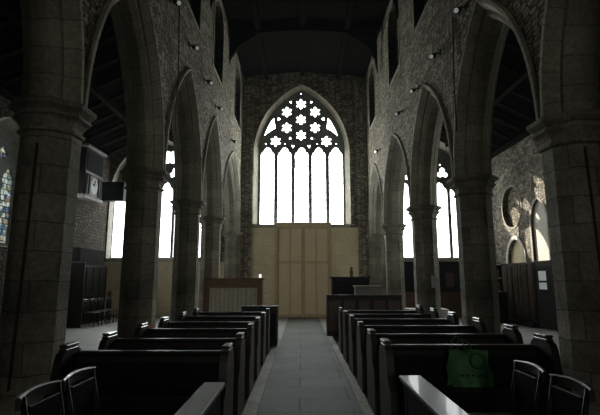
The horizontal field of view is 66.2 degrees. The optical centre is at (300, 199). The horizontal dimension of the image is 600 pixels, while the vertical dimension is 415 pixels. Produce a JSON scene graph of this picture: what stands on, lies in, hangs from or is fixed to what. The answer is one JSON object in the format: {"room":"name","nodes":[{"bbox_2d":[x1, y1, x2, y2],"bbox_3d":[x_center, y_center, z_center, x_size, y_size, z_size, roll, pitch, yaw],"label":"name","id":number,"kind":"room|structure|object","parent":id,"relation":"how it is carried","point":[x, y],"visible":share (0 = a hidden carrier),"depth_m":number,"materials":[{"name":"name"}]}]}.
{"room":"church","nodes":[
{"label":"church","id":0,"kind":"room"},
{"bbox_2d":[0,95,110,317],"bbox_3d":[-8.250,-1.792,-0.244,0.500,6.550,39.910,0,-10,0],"label":"wall","id":1,"kind":"structure","parent":0,"point":[90,229],"depth_m":17.15,"materials":[{"name":"grey stone"}]},
{"bbox_2d":[0,117,19,246],"bbox_3d":[-8.205,-0.536,12.371,0.430,3.540,2.360,0,-10,0],"label":"window","id":2,"kind":"structure","parent":1,"relation":"in","point":[9,138],"depth_m":13.02,"materials":[{"name":"glass"}]},
{"bbox_2d":[0,86,114,162],"bbox_3d":[-7.930,-4.945,0.274,0.140,0.160,38.860,0,-10,0],"label":"trim","id":3,"kind":"structure","parent":1,"relation":"attached to","point":[4,92],"depth_m":12.50,"materials":[{"name":"brown wood"}]},
{"bbox_2d":[77,143,106,203],"bbox_3d":[-7.740,-0.935,16.823,0.520,1.920,1.600,0,-10,0],"label":"wall clock","id":4,"kind":"object","parent":1,"relation":"attached to","point":[92,158],"visible":0.94,"depth_m":16.52,"materials":[{"name":"black wood"}]},
{"bbox_2d":[101,182,125,201],"bbox_3d":[-7.522,-0.325,18.423,0.965,0.760,0.360,0,-10,0],"label":"loudspeaker","id":5,"kind":"object","parent":1,"relation":"attached to","point":[111,191],"visible":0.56,"depth_m":18.25,"materials":[{"name":"black plastic"}]},
{"bbox_2d":[0,0,125,154],"bbox_3d":[-5.830,-6.371,0.571,5.540,2.750,39.960,0,-10,0],"label":"ceiling","id":6,"kind":"structure","parent":0,"point":[10,35],"depth_m":13.31,"materials":[{"name":"brown wood"}]},
{"bbox_2d":[89,72,121,92],"bbox_3d":[-5.475,-3.918,14.314,4.878,2.419,0.120,0,-10,0],"label":"rafter","id":7,"kind":"object","parent":6,"relation":"attached to","point":[116,77],"visible":0.02,"depth_m":14.22,"materials":[{"name":"brown wood"}]},
{"bbox_2d":[92,52,119,71],"bbox_3d":[-5.475,-4.085,13.348,4.878,2.419,0.120,0,-10,0],"label":"rafter","id":8,"kind":"object","parent":6,"relation":"attached to","point":[111,59],"visible":0.29,"depth_m":13.29,"materials":[{"name":"brown wood"}]},
{"bbox_2d":[90,105,125,124],"bbox_3d":[-5.475,-3.585,16.245,4.878,2.419,0.120,0,-10,0],"label":"rafter","id":9,"kind":"object","parent":6,"relation":"attached to","point":[111,113],"visible":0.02,"depth_m":16.09,"materials":[{"name":"brown wood"}]},
{"bbox_2d":[98,131,125,146],"bbox_3d":[-5.475,-3.252,18.177,4.878,2.419,0.120,0,-10,0],"label":"rafter","id":10,"kind":"object","parent":6,"relation":"attached to","point":[123,134],"visible":0.36,"depth_m":17.98,"materials":[{"name":"brown wood"}]},
{"bbox_2d":[82,0,243,200],"bbox_3d":[-2.760,-3.620,0.046,0.580,10.150,38.860,0,-10,0],"label":"wall","id":11,"kind":"structure","parent":0,"point":[204,26],"depth_m":11.63,"materials":[{"name":"stone"}]},
{"bbox_2d":[1,31,115,84],"bbox_3d":[-5.475,-4.251,12.382,4.878,2.419,0.120,0,-10,0],"label":"rafter","id":12,"kind":"object","parent":11,"relation":"attached to","point":[18,75],"visible":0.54,"depth_m":12.21,"materials":[{"name":"brown wood"}]},
{"bbox_2d":[86,120,125,139],"bbox_3d":[-5.475,-3.419,17.211,4.878,2.419,0.120,0,-10,0],"label":"rafter","id":13,"kind":"object","parent":11,"relation":"attached to","point":[118,124],"visible":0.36,"depth_m":17.02,"materials":[{"name":"brown wood"}]},
{"bbox_2d":[88,89,123,109],"bbox_3d":[-5.475,-3.752,15.280,4.878,2.419,0.120,0,-10,0],"label":"rafter","id":14,"kind":"object","parent":11,"relation":"attached to","point":[93,105],"visible":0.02,"depth_m":15.16,"materials":[{"name":"brown wood"}]},
{"bbox_2d":[109,124,171,153],"bbox_3d":[-5.475,-3.086,19.142,4.878,2.419,0.120,0,-10,0],"label":"rafter","id":15,"kind":"object","parent":11,"relation":"attached to","point":[122,146],"visible":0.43,"depth_m":18.92,"materials":[{"name":"brown wood"}]},
{"bbox_2d":[169,0,180,5],"bbox_3d":[-2.381,-3.756,8.708,0.237,0.199,0.139,-3,-10,15],"label":"spotlight","id":16,"kind":"object","parent":11,"relation":"attached to","point":[176,2],"visible":1,"depth_m":8.67,"materials":[{"name":"black metal"}]},
{"bbox_2d":[175,6,179,131],"bbox_3d":[-2.442,-2.843,9.116,0.079,3.100,0.028,0,-10,0],"label":"cable","id":17,"kind":"object","parent":11,"relation":"attached to","point":[179,6],"visible":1,"depth_m":9.05,"materials":[{"name":"black"}]},
{"bbox_2d":[188,42,198,50],"bbox_3d":[-2.381,-3.404,10.220,0.237,0.199,0.139,-3,-10,15],"label":"spotlight","id":18,"kind":"object","parent":11,"relation":"attached to","point":[195,47],"visible":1,"depth_m":10.18,"materials":[{"name":"black metal"}]},
{"bbox_2d":[204,77,212,84],"bbox_3d":[-2.381,-3.045,11.833,0.237,0.199,0.139,-3,-10,15],"label":"spotlight","id":19,"kind":"object","parent":11,"relation":"attached to","point":[210,82],"visible":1,"depth_m":11.79,"materials":[{"name":"black metal"}]},
{"bbox_2d":[229,24,377,73],"bbox_3d":[0.060,-5.281,16.132,5.200,1.790,0.260,0,-10,0],"label":"roof truss","id":20,"kind":"object","parent":11,"relation":"attached to","point":[367,38],"visible":0.87,"depth_m":16.12,"materials":[{"name":"brown wood"}]},
{"bbox_2d":[210,0,398,19],"bbox_3d":[0.060,-5.859,12.781,5.200,1.790,0.260,0,-10,0],"label":"roof truss","id":21,"kind":"object","parent":11,"relation":"attached to","point":[211,1],"visible":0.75,"depth_m":12.65,"materials":[{"name":"brown wood"}]},
{"bbox_2d":[104,227,358,317],"bbox_3d":[-2.620,2.907,18.627,10.760,3.600,0.060,0,-10,0],"label":"wall","id":22,"kind":"structure","parent":0,"point":[345,244],"depth_m":18.63,"materials":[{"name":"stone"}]},
{"bbox_2d":[274,222,331,316],"bbox_3d":[0.090,2.793,18.555,2.300,3.800,0.120,0,-10,0],"label":"door","id":23,"kind":"structure","parent":22,"relation":"in","point":[290,237],"depth_m":18.57,"materials":[{"name":"beige wood"}]},
{"bbox_2d":[104,72,447,294],"bbox_3d":[-0.100,-0.404,19.436,16.800,10.500,0.650,0,-10,0],"label":"wall","id":24,"kind":"structure","parent":0,"point":[346,94],"depth_m":19.58,"materials":[{"name":"grey stone"}]},
{"bbox_2d":[105,140,200,261],"bbox_3d":[-6.030,-0.037,19.358,3.860,5.250,0.540,0,-10,0],"label":"window","id":25,"kind":"structure","parent":24,"relation":"in","point":[114,246],"depth_m":19.35,"materials":[{"name":"glass"}]},
{"bbox_2d":[252,84,350,226],"bbox_3d":[0.030,-1.916,19.702,4.060,6.230,0.500,0,-10,0],"label":"window","id":26,"kind":"structure","parent":24,"relation":"in","point":[301,169],"depth_m":19.77,"materials":[{"name":"glass"}]},
{"bbox_2d":[403,141,458,261],"bbox_3d":[5.520,-0.037,19.358,3.500,5.250,0.540,0,-10,0],"label":"window","id":27,"kind":"structure","parent":24,"relation":"in","point":[446,222],"depth_m":19.41,"materials":[{"name":"glass"}]},
{"bbox_2d":[445,66,527,146],"bbox_3d":[6.198,-5.651,0.396,0.160,0.180,38.860,0,-10,0],"label":"rafter","id":28,"kind":"structure","parent":24,"relation":"attached to","point":[523,73],"depth_m":13.50,"materials":[{"name":"brown wood"}]},
{"bbox_2d":[222,0,389,76],"bbox_3d":[0.150,-8.859,1.000,6.640,0.500,39.960,0,-10,0],"label":"ceiling","id":29,"kind":"structure","parent":0,"point":[282,52],"depth_m":17.11,"materials":[{"name":"brown wood"}]},
{"bbox_2d":[250,0,268,78],"bbox_3d":[-1.500,-8.654,0.913,0.180,0.200,38.860,0,-10,0],"label":"rafter","id":30,"kind":"structure","parent":29,"relation":"attached to","point":[254,5],"depth_m":16.71,"materials":[{"name":"brown wood"}]},
{"bbox_2d":[300,0,305,75],"bbox_3d":[0.060,-8.808,0.940,0.180,0.200,38.860,0,-10,0],"label":"rafter","id":31,"kind":"structure","parent":29,"relation":"attached to","point":[302,2],"depth_m":17.01,"materials":[{"name":"brown wood"}]},
{"bbox_2d":[336,0,354,78],"bbox_3d":[1.600,-8.656,0.914,0.180,0.200,38.860,0,-10,0],"label":"rafter","id":32,"kind":"structure","parent":29,"relation":"attached to","point":[350,6],"depth_m":16.71,"materials":[{"name":"brown wood"}]},
{"bbox_2d":[65,317,559,414],"bbox_3d":[-0.100,1.472,-0.832,17.000,0.215,40.060,0,-10,0],"label":"floor","id":33,"kind":"structure","parent":0,"point":[307,377],"depth_m":7.82,"materials":[{"name":"grey stone"}]},
{"bbox_2d":[14,380,64,414],"bbox_3d":[-1.348,1.533,2.679,0.496,0.863,0.460,0,-10,0],"label":"chair","id":34,"kind":"object","parent":33,"relation":"on","point":[53,404],"visible":1,"depth_m":2.74,"materials":[{"name":"brown wood"}]},
{"bbox_2d":[0,96,96,414],"bbox_3d":[-2.770,0.649,4.881,0.940,3.380,0.940,0,-10,0],"label":"stone column","id":35,"kind":"structure","parent":33,"relation":"on","point":[58,125],"depth_m":4.72,"materials":[{"name":"grey stone"}]},
{"bbox_2d":[6,143,38,391],"bbox_3d":[-2.770,0.613,4.588,0.062,2.450,0.026,0,-10,0],"label":"cable","id":36,"kind":"object","parent":35,"relation":"attached to","point":[36,145],"visible":1,"depth_m":4.57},
{"bbox_2d":[20,0,84,103],"bbox_3d":[-2.770,-2.643,3.870,0.660,2.764,3.090,0,-10,0],"label":"stone arch","id":37,"kind":"object","parent":35,"relation":"on","point":[53,30],"visible":0.83,"depth_m":4.95,"materials":[{"name":"grey stone"}]},
{"bbox_2d":[83,0,163,169],"bbox_3d":[-2.770,-2.117,6.920,0.660,2.764,3.060,0,-10,0],"label":"stone arch","id":38,"kind":"object","parent":35,"relation":"on","point":[132,20],"visible":0.59,"depth_m":7.81,"materials":[{"name":"grey stone"}]},
{"bbox_2d":[61,366,98,414],"bbox_3d":[-1.338,1.611,3.132,0.496,0.863,0.460,0,-10,0],"label":"chair","id":39,"kind":"object","parent":33,"relation":"on","point":[80,396],"visible":0.98,"depth_m":3.18,"materials":[{"name":"black wood"}]},
{"bbox_2d":[66,247,112,327],"bbox_3d":[-7.325,3.001,16.084,0.850,2.550,3.040,0,-10,0],"label":"wooden partition","id":40,"kind":"object","parent":33,"relation":"on","point":[88,278],"visible":0.72,"depth_m":15.65,"materials":[{"name":"black wood"}]},
{"bbox_2d":[81,299,99,326],"bbox_3d":[-6.828,3.654,14.896,0.496,0.863,0.460,0,-10,0],"label":"chair","id":41,"kind":"object","parent":33,"relation":"on","point":[85,304],"visible":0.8,"depth_m":14.93,"materials":[{"name":"black wood"}]},
{"bbox_2d":[89,298,107,324],"bbox_3d":[-6.828,3.756,15.487,0.496,0.863,0.460,0,-10,0],"label":"chair","id":42,"kind":"object","parent":33,"relation":"on","point":[93,300],"visible":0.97,"depth_m":15.51,"materials":[{"name":"black wood"}]},
{"bbox_2d":[96,298,114,323],"bbox_3d":[-6.828,3.858,16.078,0.496,0.863,0.460,0,-10,0],"label":"chair","id":43,"kind":"object","parent":33,"relation":"on","point":[100,300],"visible":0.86,"depth_m":16.13,"materials":[{"name":"black wood"}]},
{"bbox_2d":[104,297,118,321],"bbox_3d":[-6.828,3.960,16.670,0.496,0.863,0.460,0,-10,0],"label":"chair","id":44,"kind":"object","parent":33,"relation":"on","point":[108,299],"visible":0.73,"depth_m":16.70,"materials":[{"name":"black wood"}]},
{"bbox_2d":[42,342,233,414],"bbox_3d":[-1.452,1.802,4.317,1.583,0.885,0.720,0,-10,0],"label":"pew","id":45,"kind":"object","parent":33,"relation":"on","point":[129,382],"visible":0.88,"depth_m":4.43,"materials":[{"name":"brown wood"}]},
{"bbox_2d":[117,167,170,337],"bbox_3d":[-2.770,1.172,7.916,0.940,3.380,0.940,0,-10,0],"label":"stone column","id":46,"kind":"structure","parent":33,"relation":"on","point":[144,185],"depth_m":7.77,"materials":[{"name":"grey stone"}]},
{"bbox_2d":[164,67,201,199],"bbox_3d":[-2.770,-1.588,9.990,0.660,2.763,3.130,0,-10,0],"label":"stone arch","id":47,"kind":"object","parent":46,"relation":"on","point":[186,138],"visible":0.5,"depth_m":10.96,"materials":[{"name":"grey stone"}]},
{"bbox_2d":[98,331,244,414],"bbox_3d":[-1.452,1.962,5.243,1.583,0.885,0.720,0,-10,0],"label":"pew","id":48,"kind":"object","parent":33,"relation":"on","point":[110,340],"visible":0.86,"depth_m":5.37,"materials":[{"name":"brown wood"}]},
{"bbox_2d":[170,199,205,321],"bbox_3d":[-2.770,1.707,11.020,0.940,3.380,0.940,0,-10,0],"label":"stone column","id":49,"kind":"structure","parent":33,"relation":"on","point":[187,212],"depth_m":10.86,"materials":[{"name":"grey stone"}]},
{"bbox_2d":[200,116,221,216],"bbox_3d":[-2.770,-1.065,13.020,0.660,2.764,2.980,0,-10,0],"label":"stone arch","id":50,"kind":"object","parent":49,"relation":"on","point":[211,167],"visible":0.43,"depth_m":13.95,"materials":[{"name":"grey stone"}]},
{"bbox_2d":[134,322,253,396],"bbox_3d":[-1.452,2.149,6.327,1.583,0.885,0.720,0,-10,0],"label":"pew","id":51,"kind":"object","parent":33,"relation":"on","point":[142,330],"visible":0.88,"depth_m":6.45,"materials":[{"name":"brown wood"}]},
{"bbox_2d":[174,382,224,414],"bbox_3d":[-0.673,1.560,2.309,0.167,0.710,2.480,0,-10,0],"label":"bench","id":52,"kind":"object","parent":33,"relation":"on","point":[206,400],"visible":1,"depth_m":3.12,"materials":[{"name":"brown wood"}]},
{"bbox_2d":[158,316,260,378],"bbox_3d":[-1.452,2.325,7.352,1.583,0.885,0.720,0,-10,0],"label":"pew","id":53,"kind":"object","parent":33,"relation":"on","point":[164,322],"visible":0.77,"depth_m":7.47,"materials":[{"name":"brown wood"}]},
{"bbox_2d":[199,216,225,311],"bbox_3d":[-2.770,2.217,13.977,0.940,3.380,0.940,0,-10,0],"label":"stone column","id":54,"kind":"structure","parent":33,"relation":"on","point":[210,227],"depth_m":13.87,"materials":[{"name":"grey stone"}]},
{"bbox_2d":[222,151,240,231],"bbox_3d":[-2.770,-0.431,16.691,0.660,2.760,4.430,0,-10,0],"label":"stone arch","id":55,"kind":"object","parent":54,"relation":"on","point":[230,191],"visible":0.56,"depth_m":18.25,"materials":[{"name":"grey stone"}]},
{"bbox_2d":[178,311,265,364],"bbox_3d":[-1.452,2.526,8.515,1.583,0.885,0.720,0,-10,0],"label":"pew","id":56,"kind":"object","parent":33,"relation":"on","point":[183,317],"visible":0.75,"depth_m":8.64,"materials":[{"name":"brown wood"}]},
{"bbox_2d":[192,308,269,354],"bbox_3d":[-1.452,2.719,9.638,1.583,0.885,0.720,0,-10,0],"label":"pew","id":57,"kind":"object","parent":33,"relation":"on","point":[196,312],"visible":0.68,"depth_m":9.77,"materials":[{"name":"brown wood"}]},
{"bbox_2d":[222,232,243,277],"bbox_3d":[-2.770,2.973,18.366,0.880,3.380,0.511,0,-10,0],"label":"stone column","id":58,"kind":"structure","parent":33,"relation":"on","point":[232,240],"depth_m":18.44,"materials":[{"name":"grey stone"}]},
{"bbox_2d":[203,278,264,311],"bbox_3d":[-1.920,3.019,13.204,1.740,1.535,0.450,0,-10,0],"label":"screen","id":59,"kind":"object","parent":33,"relation":"on","point":[220,294],"visible":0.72,"depth_m":13.11,"materials":[{"name":"red wood"}]},
{"bbox_2d":[241,306,277,345],"bbox_3d":[-0.945,2.898,10.632,0.850,0.900,0.560,0,-10,0],"label":"pew","id":60,"kind":"object","parent":33,"relation":"on","point":[273,309],"visible":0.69,"depth_m":10.44,"materials":[{"name":"black wood"}]},
{"bbox_2d":[241,338,280,414],"bbox_3d":[-0.583,2.556,6.054,0.165,0.020,11.800,0,-10,0],"label":"trim","id":61,"kind":"structure","parent":33,"relation":"on","point":[251,407],"depth_m":6.50,"materials":[{"name":"stone"}]},
{"bbox_2d":[329,277,370,294],"bbox_3d":[1.530,3.182,14.280,1.240,1.580,0.634,0,-10,0],"label":"cabinet","id":62,"kind":"object","parent":33,"relation":"on","point":[339,285],"visible":0.35,"depth_m":14.10,"materials":[{"name":"black wood"}]},
{"bbox_2d":[349,267,352,276],"bbox_3d":[1.580,2.249,14.428,0.130,0.310,0.127,0,-10,0],"label":"ornament","id":63,"kind":"object","parent":62,"relation":"on","point":[351,268],"visible":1,"depth_m":14.38,"materials":[{"name":"brown ceramic"}]},
{"bbox_2d":[327,336,373,414],"bbox_3d":[0.765,2.581,6.202,0.130,0.020,12.100,0,-10,0],"label":"trim","id":64,"kind":"structure","parent":33,"relation":"on","point":[361,398],"depth_m":6.70,"materials":[{"name":"stone"}]},
{"bbox_2d":[326,295,402,335],"bbox_3d":[1.710,3.142,12.589,2.060,1.085,0.560,0,-10,0],"label":"panelling","id":65,"kind":"object","parent":33,"relation":"on","point":[333,302],"visible":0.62,"depth_m":12.41,"materials":[{"name":"red wood"}]},
{"bbox_2d":[353,285,381,294],"bbox_3d":[1.930,3.147,13.309,0.780,1.320,0.460,0,-10,0],"label":"desk","id":66,"kind":"object","parent":33,"relation":"on","point":[358,289],"visible":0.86,"depth_m":13.20,"materials":[{"name":"grey wood"}]},
{"bbox_2d":[365,234,385,294],"bbox_3d":[3.070,3.023,18.358,0.880,3.280,0.511,0,-10,0],"label":"stone column","id":67,"kind":"structure","parent":33,"relation":"on","point":[376,242],"depth_m":18.39,"materials":[{"name":"grey stone"}]},
{"bbox_2d":[338,305,423,353],"bbox_3d":[1.692,2.710,9.761,1.763,0.945,0.720,0,-10,0],"label":"pew","id":68,"kind":"object","parent":33,"relation":"on","point":[419,309],"visible":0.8,"depth_m":9.88,"materials":[{"name":"brown wood"}]},
{"bbox_2d":[343,308,438,362],"bbox_3d":[1.692,2.530,8.717,1.763,0.945,0.720,0,-10,0],"label":"pew","id":69,"kind":"object","parent":33,"relation":"on","point":[433,314],"visible":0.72,"depth_m":8.84,"materials":[{"name":"brown wood"}]},
{"bbox_2d":[380,224,406,309],"bbox_3d":[3.070,2.444,15.003,0.940,3.280,0.940,0,-10,0],"label":"stone column","id":70,"kind":"structure","parent":33,"relation":"on","point":[394,250],"depth_m":14.87,"materials":[{"name":"grey stone"}]},
{"bbox_2d":[369,163,383,233],"bbox_3d":[3.070,-0.145,17.174,0.660,2.562,3.380,0,-10,0],"label":"stone arch","id":71,"kind":"object","parent":70,"relation":"on","point":[376,202],"visible":0.48,"depth_m":18.28,"materials":[{"name":"grey stone"}]},
{"bbox_2d":[349,312,458,375],"bbox_3d":[1.692,2.343,7.633,1.763,0.945,0.720,0,-10,0],"label":"pew","id":72,"kind":"object","parent":33,"relation":"on","point":[452,319],"visible":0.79,"depth_m":7.75,"materials":[{"name":"brown wood"}]},
{"bbox_2d":[356,317,486,392],"bbox_3d":[1.692,2.150,6.509,1.763,0.945,0.720,0,-10,0],"label":"pew","id":73,"kind":"object","parent":33,"relation":"on","point":[477,325],"visible":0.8,"depth_m":6.63,"materials":[{"name":"brown wood"}]},
{"bbox_2d":[406,205,441,318],"bbox_3d":[3.070,1.799,11.258,0.940,3.280,0.940,0,-10,0],"label":"stone column","id":74,"kind":"structure","parent":33,"relation":"on","point":[424,218],"depth_m":11.12,"materials":[{"name":"grey stone"}]},
{"bbox_2d":[383,133,409,223],"bbox_3d":[3.070,-0.756,13.627,0.660,2.561,3.780,0,-10,0],"label":"stone arch","id":75,"kind":"object","parent":74,"relation":"on","point":[396,169],"visible":0.55,"depth_m":14.88,"materials":[{"name":"grey stone"}]},
{"bbox_2d":[431,275,436,287],"bbox_3d":[3.160,1.942,10.943,0.120,0.290,0.004,0,-10,0],"label":"notice","id":76,"kind":"object","parent":74,"relation":"attached to","point":[433,277],"visible":1,"depth_m":10.94,"materials":[{"name":"white paper"}]},
{"bbox_2d":[404,262,461,317],"bbox_3d":[5.200,3.579,18.410,2.600,2.200,0.100,0,-10,0],"label":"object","id":77,"kind":"object","parent":33,"relation":"on","point":[449,274],"visible":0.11,"depth_m":18.42,"materials":[{"name":"red wood"}]},
{"bbox_2d":[446,273,453,286],"bbox_3d":[5.970,3.208,18.459,0.300,0.550,0.008,0,-10,0],"label":"picture","id":78,"kind":"object","parent":77,"relation":"attached to","point":[449,276],"depth_m":18.46},
{"bbox_2d":[399,375,468,414],"bbox_3d":[0.908,1.582,2.437,0.183,0.710,2.740,0,-10,0],"label":"bench","id":79,"kind":"object","parent":33,"relation":"on","point":[421,397],"visible":1,"depth_m":3.26,"materials":[{"name":"brown wood"}]},
{"bbox_2d":[366,324,523,414],"bbox_3d":[1.692,1.973,5.485,1.763,0.945,0.720,0,-10,0],"label":"pew","id":80,"kind":"object","parent":33,"relation":"on","point":[510,334],"visible":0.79,"depth_m":5.61,"materials":[{"name":"brown wood"}]},
{"bbox_2d":[446,174,500,332],"bbox_3d":[3.070,1.235,7.986,0.940,3.280,0.940,0,-10,0],"label":"stone column","id":81,"kind":"structure","parent":33,"relation":"on","point":[473,193],"depth_m":7.85,"materials":[{"name":"grey stone"}]},
{"bbox_2d":[410,83,453,205],"bbox_3d":[3.070,-1.362,10.118,0.660,2.562,3.300,0,-10,0],"label":"stone arch","id":82,"kind":"object","parent":81,"relation":"on","point":[430,115],"visible":0.56,"depth_m":11.12,"materials":[{"name":"grey stone"}]},
{"bbox_2d":[379,332,570,414],"bbox_3d":[1.643,1.813,4.558,1.663,0.945,0.720,0,-10,0],"label":"pew","id":83,"kind":"object","parent":33,"relation":"on","point":[429,361],"visible":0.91,"depth_m":4.57,"materials":[{"name":"brown wood"}]},
{"bbox_2d":[446,336,493,387],"bbox_3d":[1.640,1.566,4.500,0.450,0.460,0.227,0,-10,0],"label":"bag","id":84,"kind":"object","parent":83,"relation":"on","point":[466,368],"visible":1,"depth_m":4.44,"materials":[{"name":"green fabric"}]},
{"bbox_2d":[496,264,508,322],"bbox_3d":[6.890,3.299,16.276,0.620,2.028,0.400,0,-10,0],"label":"bookcase","id":85,"kind":"object","parent":33,"relation":"on","point":[503,302],"visible":0.38,"depth_m":16.03,"materials":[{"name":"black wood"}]},
{"bbox_2d":[467,360,546,414],"bbox_3d":[1.518,1.659,3.408,0.496,0.863,0.460,0,-10,0],"label":"chair","id":86,"kind":"object","parent":33,"relation":"on","point":[527,387],"visible":0.98,"depth_m":3.46,"materials":[{"name":"black wood"}]},
{"bbox_2d":[501,262,537,327],"bbox_3d":[7.427,3.215,15.885,0.314,2.060,3.000,0,-10,0],"label":"curtain","id":87,"kind":"object","parent":33,"relation":"on","point":[517,278],"visible":0.77,"depth_m":15.66,"materials":[{"name":"brown fabric"}]},
{"bbox_2d":[533,260,557,331],"bbox_3d":[7.385,2.869,13.874,0.090,2.060,1.080,0,-10,0],"label":"notice board","id":88,"kind":"object","parent":33,"relation":"on","point":[545,298],"visible":0.71,"depth_m":13.85,"materials":[{"name":"black wood"}]},
{"bbox_2d":[538,271,545,280],"bbox_3d":[7.356,2.312,14.031,0.004,0.290,0.440,0,-10,0],"label":"notice","id":89,"kind":"object","parent":88,"relation":"attached to","point":[541,274],"visible":1,"depth_m":14.01,"materials":[{"name":"white paper"}]},
{"bbox_2d":[539,283,546,288],"bbox_3d":[7.356,2.613,13.979,0.004,0.200,0.440,0,-10,0],"label":"notice","id":90,"kind":"object","parent":88,"relation":"attached to","point":[541,285],"visible":1,"depth_m":13.95,"materials":[{"name":"white paper"}]},
{"bbox_2d":[526,109,599,414],"bbox_3d":[3.070,0.720,5.000,0.940,3.280,0.940,0,-10,0],"label":"stone column","id":91,"kind":"structure","parent":33,"relation":"on","point":[562,137],"depth_m":4.88,"materials":[{"name":"grey stone"}]},
{"bbox_2d":[453,0,540,175],"bbox_3d":[3.070,-1.902,6.990,0.660,2.563,3.010,0,-10,0],"label":"stone arch","id":92,"kind":"object","parent":91,"relation":"on","point":[490,23],"visible":0.61,"depth_m":7.79,"materials":[{"name":"grey stone"}]},
{"bbox_2d":[539,0,599,116],"bbox_3d":[3.070,-2.434,3.900,0.660,2.562,3.220,0,-10,0],"label":"stone arch","id":93,"kind":"object","parent":91,"relation":"on","point":[569,68],"visible":0.84,"depth_m":5.04,"materials":[{"name":"grey stone"}]},
{"bbox_2d":[584,146,599,266],"bbox_3d":[3.065,0.635,4.716,0.072,2.450,0.026,0,-10,0],"label":"cable","id":94,"kind":"object","parent":91,"relation":"attached to","point":[585,147],"visible":1,"depth_m":4.81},
{"bbox_2d":[547,374,595,414],"bbox_3d":[1.518,1.567,2.876,0.496,0.863,0.460,0,-10,0],"label":"chair","id":95,"kind":"object","parent":33,"relation":"on","point":[564,402],"visible":1,"depth_m":2.93,"materials":[{"name":"black wood"}]},
{"bbox_3d":[3.380,3.294,12.370,1.000,0.710,0.600,0,-10,0],"label":"table","id":96,"kind":"object","parent":33,"relation":"on","visible":0},
{"bbox_2d":[404,308,448,318],"bbox_3d":[3.380,3.102,12.403,1.085,0.340,0.683,0,-10,0],"label":"tablecloth","id":97,"kind":"object","parent":96,"relation":"on","point":[444,312],"visible":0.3,"depth_m":12.11,"materials":[{"name":"white fabric"}]},
{"bbox_2d":[365,0,544,217],"bbox_3d":[3.060,-3.620,0.046,0.580,10.150,38.860,0,-10,0],"label":"wall","id":98,"kind":"structure","parent":0,"point":[422,28],"depth_m":11.41,"materials":[{"name":"stone"}]},
{"bbox_2d":[395,109,402,115],"bbox_3d":[2.681,-2.388,12.582,0.237,0.199,0.139,3,-10,-15],"label":"spotlight","id":99,"kind":"object","parent":98,"relation":"attached to","point":[397,113],"visible":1,"depth_m":12.55,"materials":[{"name":"black metal"}]},
{"bbox_2d":[409,85,418,93],"bbox_3d":[2.681,-2.608,10.895,0.237,0.199,0.139,3,-10,-15],"label":"spotlight","id":100,"kind":"object","parent":98,"relation":"attached to","point":[412,90],"visible":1,"depth_m":10.86,"materials":[{"name":"black metal"}]},
{"bbox_2d":[429,50,440,58],"bbox_3d":[2.681,-2.906,9.221,0.237,0.199,0.139,3,-10,-15],"label":"spotlight","id":101,"kind":"object","parent":98,"relation":"attached to","point":[432,55],"visible":1,"depth_m":9.18,"materials":[{"name":"black metal"}]},
{"bbox_2d":[452,17,457,130],"bbox_3d":[2.743,-2.264,8.204,0.079,2.150,0.028,0,-10,0],"label":"cable","id":102,"kind":"object","parent":98,"relation":"attached to","point":[452,17],"visible":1,"depth_m":8.19,"materials":[{"name":"black"}]},
{"bbox_2d":[453,2,466,13],"bbox_3d":[2.681,-3.220,7.753,0.237,0.199,0.139,3,-10,-15],"label":"spotlight","id":103,"kind":"object","parent":98,"relation":"attached to","point":[458,9],"visible":1,"depth_m":7.72,"materials":[{"name":"black metal"}]},
{"bbox_2d":[492,126,509,138],"bbox_3d":[5.525,-3.433,17.213,4.384,2.386,0.120,0,-10,0],"label":"rafter","id":104,"kind":"object","parent":98,"relation":"attached to","point":[494,130],"visible":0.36,"depth_m":17.00,"materials":[{"name":"brown wood"}]},
{"bbox_2d":[493,112,522,130],"bbox_3d":[5.525,-3.600,16.248,4.384,2.386,0.120,0,-10,0],"label":"rafter","id":105,"kind":"object","parent":98,"relation":"attached to","point":[496,116],"visible":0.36,"depth_m":16.05,"materials":[{"name":"brown wood"}]},
{"bbox_2d":[497,100,535,120],"bbox_3d":[5.525,-3.766,15.282,4.384,2.386,0.120,0,-10,0],"label":"rafter","id":106,"kind":"object","parent":98,"relation":"attached to","point":[515,109],"visible":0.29,"depth_m":15.09,"materials":[{"name":"brown wood"}]},
{"bbox_2d":[491,134,550,263],"bbox_3d":[8.030,-1.792,-0.244,0.540,6.550,39.910,0,-10,0],"label":"wall","id":107,"kind":"structure","parent":0,"point":[520,220],"depth_m":16.39,"materials":[{"name":"stone"}]},
{"bbox_2d":[491,130,530,158],"bbox_3d":[7.730,-4.945,0.274,0.140,0.160,38.860,0,-10,0],"label":"trim","id":108,"kind":"structure","parent":107,"relation":"attached to","point":[526,133],"depth_m":16.82,"materials":[{"name":"brown wood"}]},
{"bbox_2d":[442,28,599,152],"bbox_3d":[5.880,-6.371,0.571,5.040,2.750,39.960,0,-10,0],"label":"ceiling","id":109,"kind":"structure","parent":0,"point":[511,56],"depth_m":15.03,"materials":[{"name":"brown wood"}]},
{"bbox_2d":[496,79,533,102],"bbox_3d":[5.525,-3.933,14.316,4.384,2.386,0.120,0,-10,0],"label":"rafter","id":110,"kind":"object","parent":109,"relation":"attached to","point":[501,84],"visible":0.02,"depth_m":14.16,"materials":[{"name":"brown wood"}]},
{"bbox_2d":[500,59,529,80],"bbox_3d":[5.525,-4.099,13.350,4.384,2.386,0.120,0,-10,0],"label":"rafter","id":111,"kind":"object","parent":109,"relation":"attached to","point":[505,65],"visible":0.02,"depth_m":13.25,"materials":[{"name":"brown wood"}]},
{"bbox_3d":[-0.100,-7.091,-19.352,16.800,10.500,0.550,0,-10,0],"label":"wall","id":112,"kind":"structure","parent":0,"visible":0},
{"bbox_2d":[0,0,125,121],"bbox_3d":[-6.218,-5.651,0.396,0.160,0.180,38.860,0,-10,0],"label":"rafter","id":113,"kind":"structure","parent":112,"relation":"attached to","point":[6,7],"depth_m":13.61,"materials":[{"name":"brown wood"}]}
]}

